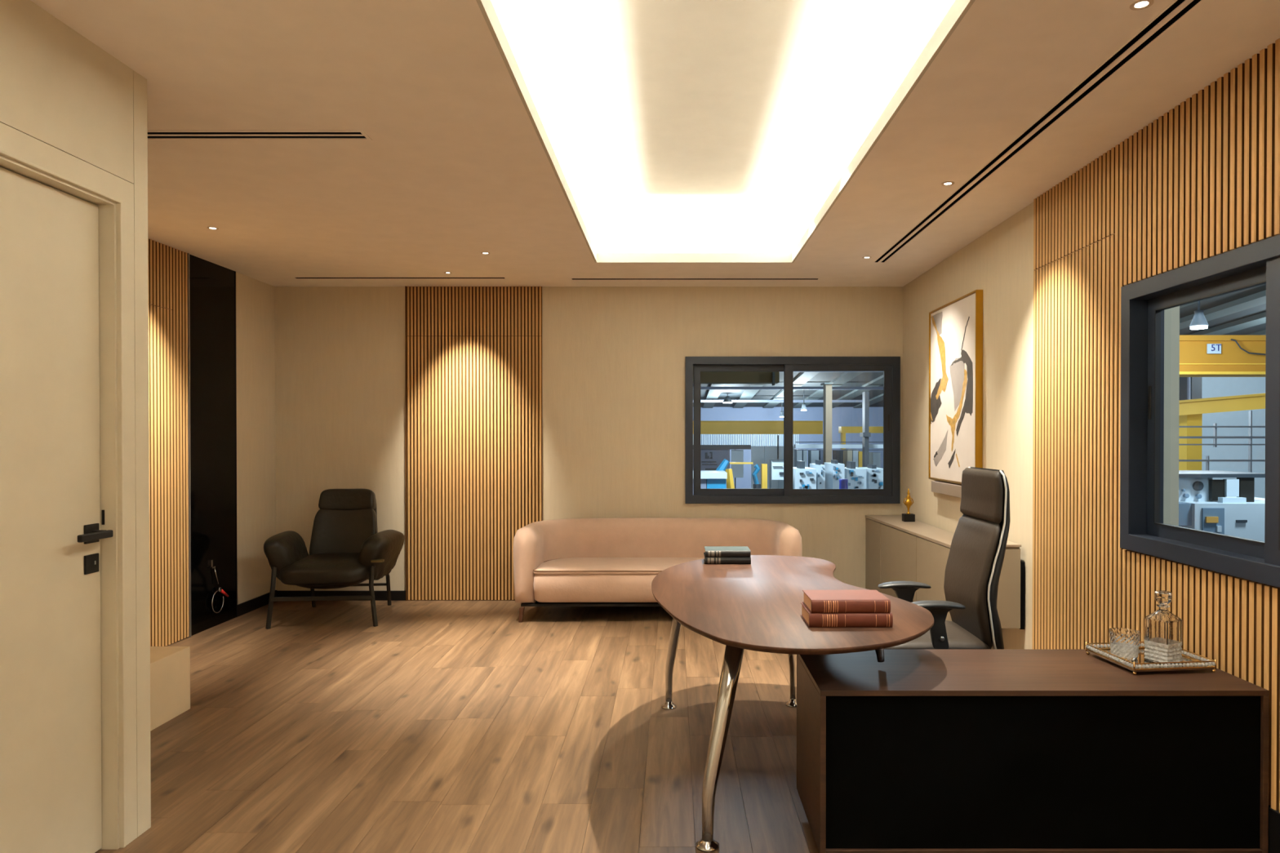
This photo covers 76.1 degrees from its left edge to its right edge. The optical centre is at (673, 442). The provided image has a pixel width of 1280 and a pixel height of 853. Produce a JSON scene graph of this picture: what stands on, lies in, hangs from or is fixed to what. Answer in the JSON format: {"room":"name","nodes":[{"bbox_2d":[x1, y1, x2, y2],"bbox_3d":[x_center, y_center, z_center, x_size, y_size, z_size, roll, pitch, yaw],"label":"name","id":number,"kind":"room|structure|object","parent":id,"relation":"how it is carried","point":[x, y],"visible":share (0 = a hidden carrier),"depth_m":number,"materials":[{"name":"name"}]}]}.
{"room":"private office","nodes":[
{"label":"private office","id":0,"kind":"room"},
{"bbox_2d":[0,0,151,845],"bbox_3d":[-1.929,0.062,0.654,0.120,2.665,4.508,0,0,0],"label":"wall","id":1,"kind":"structure","parent":0,"point":[69,108],"depth_m":2.78,"materials":[{"name":"paint"}]},
{"bbox_2d":[0,149,125,852],"bbox_3d":[-1.926,0.285,2.307,0.122,2.194,0.929,0,0,0],"label":"door","id":2,"kind":"structure","parent":1,"relation":"attached to","point":[63,773],"depth_m":2.56,"materials":[{"name":"beige paint"}]},
{"bbox_2d":[147,238,275,646],"bbox_3d":[-3.438,0.069,4.983,0.149,2.785,4.165,0,0,0],"label":"wall","id":3,"kind":"structure","parent":0,"point":[167,266],"depth_m":5.61,"materials":[{"name":"wood"}]},
{"bbox_2d":[186,253,191,637],"bbox_3d":[-3.370,0.023,5.669,0.024,2.665,0.008,0,0,0],"label":"trim","id":4,"kind":"structure","parent":3,"relation":"attached to","point":[188,254],"depth_m":5.67,"materials":[{"name":"metal"}]},
{"bbox_2d":[189,253,237,635],"bbox_3d":[-3.375,0.021,5.984,0.014,2.665,0.614,0,0,0],"label":"glass panel","id":5,"kind":"object","parent":3,"relation":"attached to","point":[212,286],"visible":1,"depth_m":5.99,"materials":[{"name":"black glass"}]},
{"bbox_2d":[209,560,218,583],"bbox_3d":[-3.359,0.945,5.944,0.031,0.181,0.089,0,0,6],"label":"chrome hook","id":6,"kind":"object","parent":5,"relation":"attached to","point":[211,566],"depth_m":5.95,"materials":[{"name":"silver metal"}]},
{"bbox_2d":[211,586,228,613],"bbox_3d":[-3.353,1.158,6.009,0.031,0.184,0.184,0,0,6],"label":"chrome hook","id":7,"kind":"object","parent":5,"relation":"attached to","point":[220,588],"depth_m":6.02,"materials":[{"name":"silver metal"}]},
{"bbox_2d":[237,590,276,617],"bbox_3d":[-3.375,1.303,6.616,0.014,0.090,0.631,0,0,0],"label":"baseboard","id":8,"kind":"structure","parent":3,"relation":"attached to","point":[249,606],"depth_m":6.54,"materials":[{"name":"black wood"}]},
{"bbox_2d":[95,600,818,852],"bbox_3d":[-0.719,1.454,2.679,5.567,0.150,8.775,0,0,0],"label":"floor","id":9,"kind":"structure","parent":0,"point":[436,726],"depth_m":3.78,"materials":[{"name":"laminate"}]},
{"bbox_2d":[150,646,190,731],"bbox_3d":[-2.914,1.212,3.561,0.876,0.321,1.243,0,0,0],"label":"cabinet","id":10,"kind":"object","parent":9,"relation":"on","point":[170,666],"visible":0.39,"depth_m":4.02,"materials":[{"name":"beige wood"}]},
{"bbox_2d":[263,488,404,629],"bbox_3d":[-2.604,0.867,6.323,0.970,0.975,0.841,0,0,-6],"label":"armchair","id":11,"kind":"object","parent":9,"relation":"on","point":[347,548],"visible":1,"depth_m":6.14,"materials":[{"name":"black leather"}]},
{"bbox_2d":[309,508,377,555],"bbox_3d":[-2.628,0.748,6.551,0.515,0.470,0.231,0,0,-6],"label":"cushion","id":12,"kind":"object","parent":11,"relation":"on","point":[335,531],"depth_m":6.50,"materials":[{"name":"black leather"}]},
{"bbox_2d":[513,517,802,622],"bbox_3d":[-0.120,0.993,6.501,2.184,0.712,0.817,0,0,0],"label":"sofa","id":13,"kind":"object","parent":9,"relation":"on","point":[571,562],"visible":0.74,"depth_m":6.55,"materials":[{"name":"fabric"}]},
{"bbox_2d":[533,557,704,574],"bbox_3d":[-0.120,0.968,6.428,1.872,0.044,0.662,0,0,0],"label":"seat cushion","id":14,"kind":"object","parent":13,"relation":"on","point":[545,566],"depth_m":6.28,"materials":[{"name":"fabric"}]},
{"bbox_2d":[651,555,933,852],"bbox_3d":[0.433,1.002,3.526,1.063,0.740,1.987,0,0,0],"label":"desk","id":15,"kind":"object","parent":9,"relation":"on","point":[756,606],"visible":0.93,"depth_m":3.02,"materials":[{"name":"brown wood"}]},
{"bbox_2d":[703,552,751,564],"bbox_3d":[0.278,0.609,4.267,0.236,0.036,0.166,0,0,0],"label":"hardcover book","id":16,"kind":"object","parent":15,"relation":"on","point":[708,560],"visible":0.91,"depth_m":4.19,"materials":[{"name":"black paper"}]},
{"bbox_2d":[704,546,751,556],"bbox_3d":[0.279,0.573,4.268,0.232,0.034,0.164,0,0,0],"label":"hardcover book","id":17,"kind":"object","parent":16,"relation":"on","point":[710,551],"visible":1,"depth_m":4.19,"materials":[{"name":"black paper"}]},
{"bbox_2d":[800,602,893,627],"bbox_3d":[0.609,0.613,2.897,0.286,0.048,0.196,0,0,0],"label":"hardcover book","id":18,"kind":"object","parent":15,"relation":"on","point":[812,620],"visible":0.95,"depth_m":2.80,"materials":[{"name":"brown leather"}]},
{"bbox_2d":[802,590,890,613],"bbox_3d":[0.609,0.566,2.899,0.272,0.046,0.191,0,0,-1],"label":"hardcover book","id":19,"kind":"object","parent":18,"relation":"on","point":[815,601],"visible":1,"depth_m":2.81,"materials":[{"name":"brown leather"}]},
{"bbox_2d":[865,515,954,621],"bbox_3d":[1.774,0.990,5.860,0.308,0.728,2.105,0,0,0],"label":"credenza","id":20,"kind":"object","parent":9,"relation":"on","point":[896,549],"visible":0.46,"depth_m":5.92,"materials":[{"name":"beige paint"}]},
{"bbox_2d":[902,488,915,521],"bbox_3d":[1.842,0.493,6.404,0.084,0.258,0.072,0,0,0],"label":"trophy","id":21,"kind":"object","parent":20,"relation":"on","point":[908,517],"visible":1,"depth_m":6.38,"materials":[{"name":"gold metal"}]},
{"bbox_2d":[877,466,1009,649],"bbox_3d":[1.174,0.745,3.760,0.612,1.251,0.589,0,0,0],"label":"office chair","id":22,"kind":"object","parent":9,"relation":"on","point":[974,565],"visible":0.63,"depth_m":3.58,"materials":[{"name":"black leather"}]},
{"bbox_2d":[943,514,1000,649],"bbox_3d":[1.361,0.630,3.745,0.104,0.562,0.480,0,0,0],"label":"backrest","id":23,"kind":"object","parent":22,"relation":"on","point":[972,572],"depth_m":3.61,"materials":[{"name":"leather"}]},
{"bbox_2d":[796,649,1269,852],"bbox_3d":[1.194,1.087,2.883,1.444,0.580,0.508,0,0,0],"label":"side cabinet","id":24,"kind":"object","parent":9,"relation":"on","point":[912,751],"visible":0.84,"depth_m":2.64,"materials":[{"name":"brown wood"}]},
{"bbox_2d":[1085,641,1216,675],"bbox_3d":[1.710,0.774,2.941,0.312,0.047,0.281,0,0,-6],"label":"serving tray","id":25,"kind":"object","parent":24,"relation":"on","point":[1140,664],"visible":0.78,"depth_m":2.85,"materials":[{"name":"metal"}]},
{"bbox_2d":[1109,627,1140,660],"bbox_3d":[1.632,0.731,2.956,0.100,0.096,0.100,0,0,-11],"label":"tumbler","id":26,"kind":"object","parent":25,"relation":"on","point":[1124,642],"visible":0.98,"depth_m":2.92,"materials":[{"name":"clear glass"}]},
{"bbox_2d":[1086,648,1214,671],"bbox_3d":[1.710,0.782,2.941,0.300,0.006,0.270,0,0,-6],"label":"mirror","id":27,"kind":"object","parent":25,"relation":"on","point":[1203,665],"depth_m":2.85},
{"bbox_2d":[1143,590,1182,665],"bbox_3d":[1.742,0.655,2.905,0.092,0.248,0.092,0,1,-28],"label":"decanter","id":28,"kind":"object","parent":25,"relation":"on","point":[1162,628],"visible":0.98,"depth_m":2.88,"materials":[{"name":"clear glass"}]},
{"bbox_2d":[275,286,902,600],"bbox_3d":[-0.719,0.053,6.992,5.587,2.785,0.148,0,0,0],"label":"wall","id":29,"kind":"structure","parent":0,"point":[526,405],"depth_m":6.93,"materials":[{"name":"paint"}]},
{"bbox_2d":[276,591,405,600],"bbox_3d":[-0.719,1.305,6.938,5.327,0.082,0.014,0,0,0],"label":"baseboard","id":30,"kind":"structure","parent":29,"relation":"attached to","point":[379,595],"depth_m":6.93,"materials":[{"name":"black wood"}]},
{"bbox_2d":[404,286,407,600],"bbox_3d":[-2.266,0.013,6.923,0.008,2.665,0.024,0,0,0],"label":"trim","id":31,"kind":"structure","parent":29,"relation":"attached to","point":[406,348],"depth_m":6.92,"materials":[{"name":"brown wood"}]},
{"bbox_2d":[684,356,900,503],"bbox_3d":[1.007,-0.102,6.972,1.818,1.244,0.144,0,0,0],"label":"window","id":32,"kind":"structure","parent":29,"relation":"in","point":[890,366],"depth_m":6.91,"materials":[{"name":"metal"}]},
{"bbox_2d":[30,0,1279,286],"bbox_3d":[-0.719,-1.288,2.658,5.567,0.005,8.775,0,0,0],"label":"ceiling","id":33,"kind":"structure","parent":0,"point":[455,168],"depth_m":3.41,"materials":[{"name":"paint"}]},
{"bbox_2d":[207,226,218,229],"bbox_3d":[-2.804,-1.302,4.967,0.062,0.003,0.062,0,0,0],"label":"recessed light","id":34,"kind":"object","parent":33,"relation":"in","point":[210,228],"visible":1,"depth_m":4.97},
{"bbox_2d":[147,129,372,140],"bbox_3d":[-1.962,-1.322,3.433,1.345,0.067,0.114,0,0,0],"label":"ceiling vent","id":35,"kind":"object","parent":33,"relation":"in","point":[153,135],"visible":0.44,"depth_m":3.47,"materials":[{"name":"metal"}]},
{"bbox_2d":[295,277,504,278],"bbox_3d":[-2.192,-1.348,6.545,1.677,0.064,0.042,0,0,0],"label":"ceiling vent","id":36,"kind":"object","parent":33,"relation":"in","point":[295,277],"visible":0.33,"depth_m":6.56,"materials":[{"name":"black metal"}]},
{"bbox_2d":[571,278,818,279],"bbox_3d":[0.172,-1.348,6.590,1.987,0.064,0.042,0,0,0],"label":"ceiling vent","id":37,"kind":"object","parent":33,"relation":"in","point":[571,278],"visible":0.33,"depth_m":6.61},
{"bbox_2d":[475,0,975,262],"bbox_3d":[0.151,-1.319,2.473,1.450,0.070,6.995,0,0,0],"label":"light","id":38,"kind":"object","parent":33,"relation":"attached to","point":[958,9],"depth_m":3.56,"materials":[{"name":"paint"}]},
{"bbox_2d":[941,181,954,186],"bbox_3d":[1.374,-1.295,4.090,0.062,0.003,0.062,0,0,0],"label":"recessed light","id":39,"kind":"object","parent":33,"relation":"in","point":[948,183],"visible":1,"depth_m":4.08,"materials":[{"name":"white"}]},
{"bbox_2d":[873,0,1204,262],"bbox_3d":[1.497,-1.323,3.470,0.084,0.066,4.962,0,0,0],"label":"ceiling vent","id":40,"kind":"object","parent":33,"relation":"in","point":[1177,10],"visible":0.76,"depth_m":3.15,"materials":[{"name":"metal"}]},
{"bbox_2d":[1129,0,1153,10],"bbox_3d":[1.370,-1.282,2.390,0.062,0.003,0.062,0,0,0],"label":"recessed light","id":41,"kind":"object","parent":33,"relation":"in","point":[1138,4],"visible":1,"depth_m":2.39,"materials":[{"name":"white"}]},
{"bbox_2d":[491,0,943,215],"bbox_3d":[0.151,-1.694,2.470,1.822,0.050,7.367,0,0,0],"label":"ceiling","id":42,"kind":"structure","parent":0,"point":[643,107],"depth_m":3.88,"materials":[{"name":"paint"}]},
{"bbox_2d":[581,0,955,253],"bbox_3d":[0.151,-1.479,2.472,1.822,0.380,7.367,0,0,0],"label":"ceiling recess side","id":43,"kind":"structure","parent":42,"relation":"attached to","point":[607,233],"depth_m":6.12,"materials":[{"name":"paint"}]},
{"bbox_2d":[778,172,787,175],"bbox_3d":[0.690,-1.689,5.137,0.060,0.003,0.060,0,0,0],"label":"recessed light","id":44,"kind":"object","parent":42,"relation":"in","point":[780,173],"visible":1,"depth_m":5.13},
{"bbox_2d":[693,407,883,488],"bbox_3d":[9.000,-0.016,34.076,34.000,6.700,0.250,0,0,0],"label":"wall","id":45,"kind":"structure","parent":0,"point":[841,416],"depth_m":33.99,"materials":[{"name":"grey metal"}]},
{"bbox_2d":[693,284,1266,408],"bbox_3d":[9.000,-2.433,16.482,34.000,2.315,35.000,0,0,0],"label":"factory ceiling","id":46,"kind":"structure","parent":0,"point":[1242,312],"depth_m":25.36,"materials":[{"name":"grey metal"}]},
{"bbox_2d":[722,393,732,403],"bbox_3d":[1.916,-1.551,28.989,0.352,0.330,0.352,0,0,0],"label":"lamp","id":47,"kind":"object","parent":46,"relation":"hanging from","point":[727,400],"visible":1,"depth_m":28.88,"materials":[{"name":"grey metal"}]},
{"bbox_2d":[779,402,783,417],"bbox_3d":[4.115,-1.276,30.991,0.198,0.664,0.198,0,0,0],"label":"lamp","id":48,"kind":"object","parent":46,"relation":"hanging from","point":[781,415],"visible":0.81,"depth_m":30.94,"materials":[{"name":"white metal"}]},
{"bbox_2d":[800,389,806,410],"bbox_3d":[4.303,-1.431,26.990,0.198,0.785,0.198,0,0,0],"label":"lamp","id":49,"kind":"object","parent":46,"relation":"hanging from","point":[803,406],"visible":0.96,"depth_m":26.95,"materials":[{"name":"white metal"}]},
{"bbox_2d":[1189,300,1208,329],"bbox_3d":[7.070,-2.108,10.984,0.220,1.158,0.220,0,0,0],"label":"lamp","id":50,"kind":"object","parent":46,"relation":"hanging from","point":[1198,321],"visible":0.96,"depth_m":10.93,"materials":[{"name":"grey metal"}]},
{"bbox_2d":[1179,335,1266,377],"bbox_3d":[8.723,-1.378,13.110,3.026,0.628,0.660,0,0,0],"label":"girder","id":51,"kind":"object","parent":46,"relation":"attached to","point":[1200,356],"visible":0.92,"depth_m":12.99,"materials":[{"name":"yellow metal"}]},
{"bbox_2d":[902,38,1279,813],"bbox_3d":[2.001,0.087,2.668,0.149,2.785,8.795,0,0,0],"label":"wall","id":52,"kind":"structure","parent":0,"point":[1200,181],"depth_m":3.76,"materials":[{"name":"wood"}]},
{"bbox_2d":[931,480,961,497],"bbox_3d":[1.917,0.326,5.638,0.054,0.080,0.710,0,0,0],"label":"wall box","id":53,"kind":"object","parent":52,"relation":"attached to","point":[938,486],"visible":0.55,"depth_m":5.65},
{"bbox_2d":[928,289,982,484],"bbox_3d":[1.922,-0.342,5.607,0.044,1.240,0.950,0,0,0],"label":"painting","id":54,"kind":"object","parent":52,"relation":"attached to","point":[956,326],"visible":0.99,"depth_m":5.52,"materials":[{"name":"white paint"}]},
{"bbox_2d":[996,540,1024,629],"bbox_3d":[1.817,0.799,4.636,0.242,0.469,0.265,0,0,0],"label":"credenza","id":55,"kind":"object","parent":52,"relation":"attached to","point":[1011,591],"visible":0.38,"depth_m":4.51,"materials":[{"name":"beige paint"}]},
{"bbox_2d":[1120,234,1279,587],"bbox_3d":[1.983,-0.098,2.591,0.144,1.116,1.803,0,0,0],"label":"window","id":56,"kind":"structure","parent":52,"relation":"in","point":[1143,530],"depth_m":3.21,"materials":[{"name":"metal"}]},
{"bbox_2d":[1267,805,1279,852],"bbox_3d":[1.933,1.271,3.771,0.024,0.200,6.321,0,0,0],"label":"baseboard","id":57,"kind":"structure","parent":52,"relation":"attached to","point":[1273,846],"depth_m":2.61,"materials":[{"name":"black wood"}]},
{"bbox_2d":[1201,377,1265,497],"bbox_3d":[16.600,0.632,19.105,18.800,5.638,0.200,0,0,0],"label":"wall partition","id":58,"kind":"structure","parent":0,"point":[1211,387],"depth_m":19.00,"materials":[{"name":"grey metal"}]},
{"bbox_3d":[9.000,3.488,20.795,34.000,0.100,26.465,0,0,0],"label":"floor","id":59,"kind":"structure","parent":0,"visible":0},
{"bbox_2d":[700,470,727,488],"bbox_3d":[0.680,2.033,16.416,0.721,2.880,1.000,0,0,0],"label":"machine","id":60,"kind":"object","parent":59,"relation":"on","point":[709,479],"visible":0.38,"depth_m":16.00,"materials":[{"name":"metal"}]},
{"bbox_2d":[700,470,727,479],"bbox_3d":[0.680,0.651,16.406,0.721,0.117,1.000,0,0,0],"label":"countertop","id":61,"kind":"structure","parent":60,"relation":"on","point":[704,474],"depth_m":15.91,"materials":[{"name":"white"}]},
{"bbox_2d":[715,458,728,471],"bbox_3d":[1.020,0.535,17.005,0.285,0.380,0.156,0,0,0],"label":"hoist arm","id":62,"kind":"object","parent":60,"relation":"attached to","point":[724,464],"visible":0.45,"depth_m":16.95},
{"bbox_2d":[700,444,751,488],"bbox_3d":[1.418,1.763,24.630,1.789,3.357,0.430,0,0,0],"label":"board","id":63,"kind":"object","parent":59,"relation":"on","point":[712,456],"visible":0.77,"depth_m":24.51,"materials":[{"name":"grey metal"}]},
{"bbox_2d":[725,462,767,488],"bbox_3d":[1.609,1.956,18.065,0.934,3.017,0.254,0,0,-4],"label":"frame","id":64,"kind":"object","parent":59,"relation":"on","point":[730,482],"visible":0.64,"depth_m":18.00,"materials":[{"name":"yellow metal"}]},
{"bbox_2d":[768,459,783,488],"bbox_3d":[1.903,1.898,15.030,0.277,3.162,0.070,0,0,0],"label":"notice board","id":65,"kind":"object","parent":59,"relation":"on","point":[775,467],"visible":0.71,"depth_m":15.01,"materials":[{"name":"white"}]},
{"bbox_2d":[792,460,816,488],"bbox_3d":[2.434,1.920,15.450,0.377,3.133,0.930,0,0,0],"label":"tool","id":66,"kind":"object","parent":59,"relation":"on","point":[803,477],"visible":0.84,"depth_m":15.01,"materials":[{"name":"white metal"}]},
{"bbox_2d":[809,459,825,488],"bbox_3d":[2.768,1.914,15.750,0.139,3.139,0.930,0,0,0],"label":"tool","id":67,"kind":"object","parent":59,"relation":"on","point":[820,468],"visible":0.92,"depth_m":15.31,"materials":[{"name":"white metal"}]},
{"bbox_2d":[824,459,844,488],"bbox_3d":[3.156,1.914,16.050,0.224,3.134,0.930,0,0,0],"label":"machine","id":68,"kind":"object","parent":59,"relation":"on","point":[834,470],"visible":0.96,"depth_m":15.61,"materials":[{"name":"white metal"}]},
{"bbox_2d":[794,448,880,467],"bbox_3d":[4.449,1.809,22.265,2.255,3.231,0.500,0,0,0],"label":"tall cabinet","id":69,"kind":"object","parent":59,"relation":"on","point":[855,456],"visible":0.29,"depth_m":22.00,"materials":[{"name":"grey metal"}]},
{"bbox_2d":[844,461,866,488],"bbox_3d":[3.567,1.931,16.351,0.377,3.095,0.930,0,0,0],"label":"tool","id":70,"kind":"object","parent":59,"relation":"on","point":[856,477],"visible":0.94,"depth_m":15.91,"materials":[{"name":"white metal"}]},
{"bbox_2d":[858,464,883,488],"bbox_3d":[4.045,1.965,16.651,0.340,3.022,0.930,0,0,0],"label":"tool","id":71,"kind":"object","parent":59,"relation":"on","point":[874,475],"visible":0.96,"depth_m":16.21,"materials":[{"name":"white metal"}]},
{"bbox_2d":[1178,470,1265,541],"bbox_3d":[6.035,1.937,9.245,1.652,3.186,1.140,0,0,0],"label":"machine","id":72,"kind":"object","parent":59,"relation":"on","point":[1203,504],"visible":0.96,"depth_m":8.78,"materials":[{"name":"metal"}]},
{"bbox_2d":[1178,470,1265,477],"bbox_3d":[5.889,0.363,9.353,1.306,0.042,0.900,0,0,0],"label":"countertop","id":73,"kind":"structure","parent":72,"relation":"on","point":[1182,473],"depth_m":8.90,"materials":[{"name":"grey metal"}]},
{"bbox_2d":[1222,479,1239,497],"bbox_3d":[6.100,0.500,8.934,0.136,0.190,0.060,0,0,0],"label":"monitor","id":74,"kind":"object","parent":72,"relation":"on","point":[1230,486],"depth_m":8.90,"materials":[{"name":"white plastic"}]},
{"bbox_2d":[1217,497,1246,502],"bbox_3d":[6.050,0.630,8.845,0.252,0.059,0.080,0,0,0],"label":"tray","id":75,"kind":"object","parent":72,"relation":"on","point":[1220,500],"depth_m":8.80,"materials":[{"name":"white plastic"}]},
{"bbox_2d":[1235,520,1247,522],"bbox_3d":[6.050,0.843,8.697,0.110,0.026,0.020,0,0,0],"label":"vent","id":76,"kind":"object","parent":72,"relation":"attached to","point":[1237,521],"depth_m":8.69,"materials":[{"name":"grey metal"}]},
{"bbox_3d":[2.811,2.141,13.517,0.260,2.708,0.260,0,0,0],"label":"stand","id":77,"kind":"object","parent":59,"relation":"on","visible":0},
{"bbox_2d":[839,479,848,488],"bbox_3d":[2.811,0.699,13.506,0.144,0.175,0.144,0,0,0],"label":"barrel","id":78,"kind":"object","parent":77,"relation":"on","point":[843,484],"visible":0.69,"depth_m":13.45,"materials":[{"name":"blue plastic"}]},
{"label":"outside","id":79,"kind":"structure","parent":0,"visible":0},
{"bbox_2d":[693,421,822,434],"bbox_3d":[2.307,-0.468,26.247,4.887,0.423,0.700,0,0,0],"label":"beam","id":80,"kind":"structure","parent":79,"point":[706,427],"depth_m":26.00,"materials":[{"name":"metal"}]},
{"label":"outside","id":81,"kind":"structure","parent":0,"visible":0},
{"bbox_2d":[859,391,871,466],"bbox_3d":[4.593,-0.282,19.573,0.181,1.846,0.350,0,0,0],"label":"column","id":82,"kind":"structure","parent":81,"point":[865,434],"depth_m":19.50,"materials":[{"name":"grey metal"}]},
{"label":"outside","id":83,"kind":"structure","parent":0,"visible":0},
{"bbox_2d":[1163,306,1179,526],"bbox_3d":[2.555,0.312,4.863,0.610,6.500,0.480,0,0,0],"label":"pillar","id":84,"kind":"structure","parent":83,"point":[1171,316],"depth_m":4.62,"materials":[{"name":"grey concrete"}]},
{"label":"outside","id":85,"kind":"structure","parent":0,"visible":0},
{"bbox_2d":[1179,377,1201,399],"bbox_3d":[10.188,-1.266,16.141,0.324,1.151,0.500,0,0,0],"label":"column","id":86,"kind":"structure","parent":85,"point":[1190,388],"depth_m":15.99,"materials":[{"name":"grey metal"}]},
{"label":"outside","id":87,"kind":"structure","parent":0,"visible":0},
{"bbox_2d":[793,441,883,450],"bbox_3d":[4.189,0.097,20.151,2.401,0.215,0.300,0,0,0],"label":"beam","id":88,"kind":"structure","parent":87,"point":[795,446],"depth_m":20.00,"materials":[{"name":"grey metal"}]},
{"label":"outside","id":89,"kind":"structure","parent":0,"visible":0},
{"bbox_2d":[1178,410,1265,472],"bbox_3d":[7.997,0.039,11.936,1.640,1.002,0.270,0,0,0],"label":"railing","id":90,"kind":"object","parent":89,"point":[1215,437],"visible":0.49,"depth_m":12.00,"materials":[{"name":"metal"}]},
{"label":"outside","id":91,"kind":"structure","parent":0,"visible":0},
{"bbox_2d":[751,463,760,488],"bbox_3d":[1.927,0.964,19.008,0.209,0.920,0.171,0,0,0],"label":"robot arm","id":92,"kind":"object","parent":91,"point":[756,486],"visible":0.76,"depth_m":18.96},
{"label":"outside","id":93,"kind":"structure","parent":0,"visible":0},
{"bbox_2d":[693,365,779,385],"bbox_3d":[0.573,-0.897,11.093,1.700,0.270,0.400,0,0,0],"label":"girder","id":94,"kind":"object","parent":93,"point":[706,377],"visible":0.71,"depth_m":10.99,"materials":[{"name":"black metal"}]},
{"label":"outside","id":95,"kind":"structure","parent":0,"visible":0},
{"bbox_2d":[838,426,883,454],"bbox_3d":[5.842,1.111,24.209,1.824,3.144,0.400,0,0,0],"label":"beam","id":96,"kind":"structure","parent":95,"point":[842,430],"depth_m":24.00,"materials":[{"name":"yellow metal"}]},
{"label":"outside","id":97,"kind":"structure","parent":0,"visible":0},
{"bbox_2d":[820,382,833,465],"bbox_3d":[3.496,0.355,18.653,0.196,3.418,0.500,0,0,0],"label":"column","id":98,"kind":"structure","parent":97,"point":[827,456],"depth_m":18.50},
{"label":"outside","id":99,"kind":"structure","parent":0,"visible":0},
{"bbox_2d":[751,435,794,488],"bbox_3d":[3.045,0.622,25.006,1.316,1.667,0.200,0,0,0],"label":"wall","id":100,"kind":"structure","parent":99,"point":[760,455],"depth_m":25.00,"materials":[{"name":"grey metal"}]},
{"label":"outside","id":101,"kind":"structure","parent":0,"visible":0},
{"bbox_2d":[1178,393,1265,470],"bbox_3d":[9.908,0.535,14.859,2.800,2.910,0.904,0,0,23],"label":"runway","id":102,"kind":"object","parent":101,"point":[1191,411],"visible":0.38,"depth_m":14.73,"materials":[{"name":"yellow metal"}]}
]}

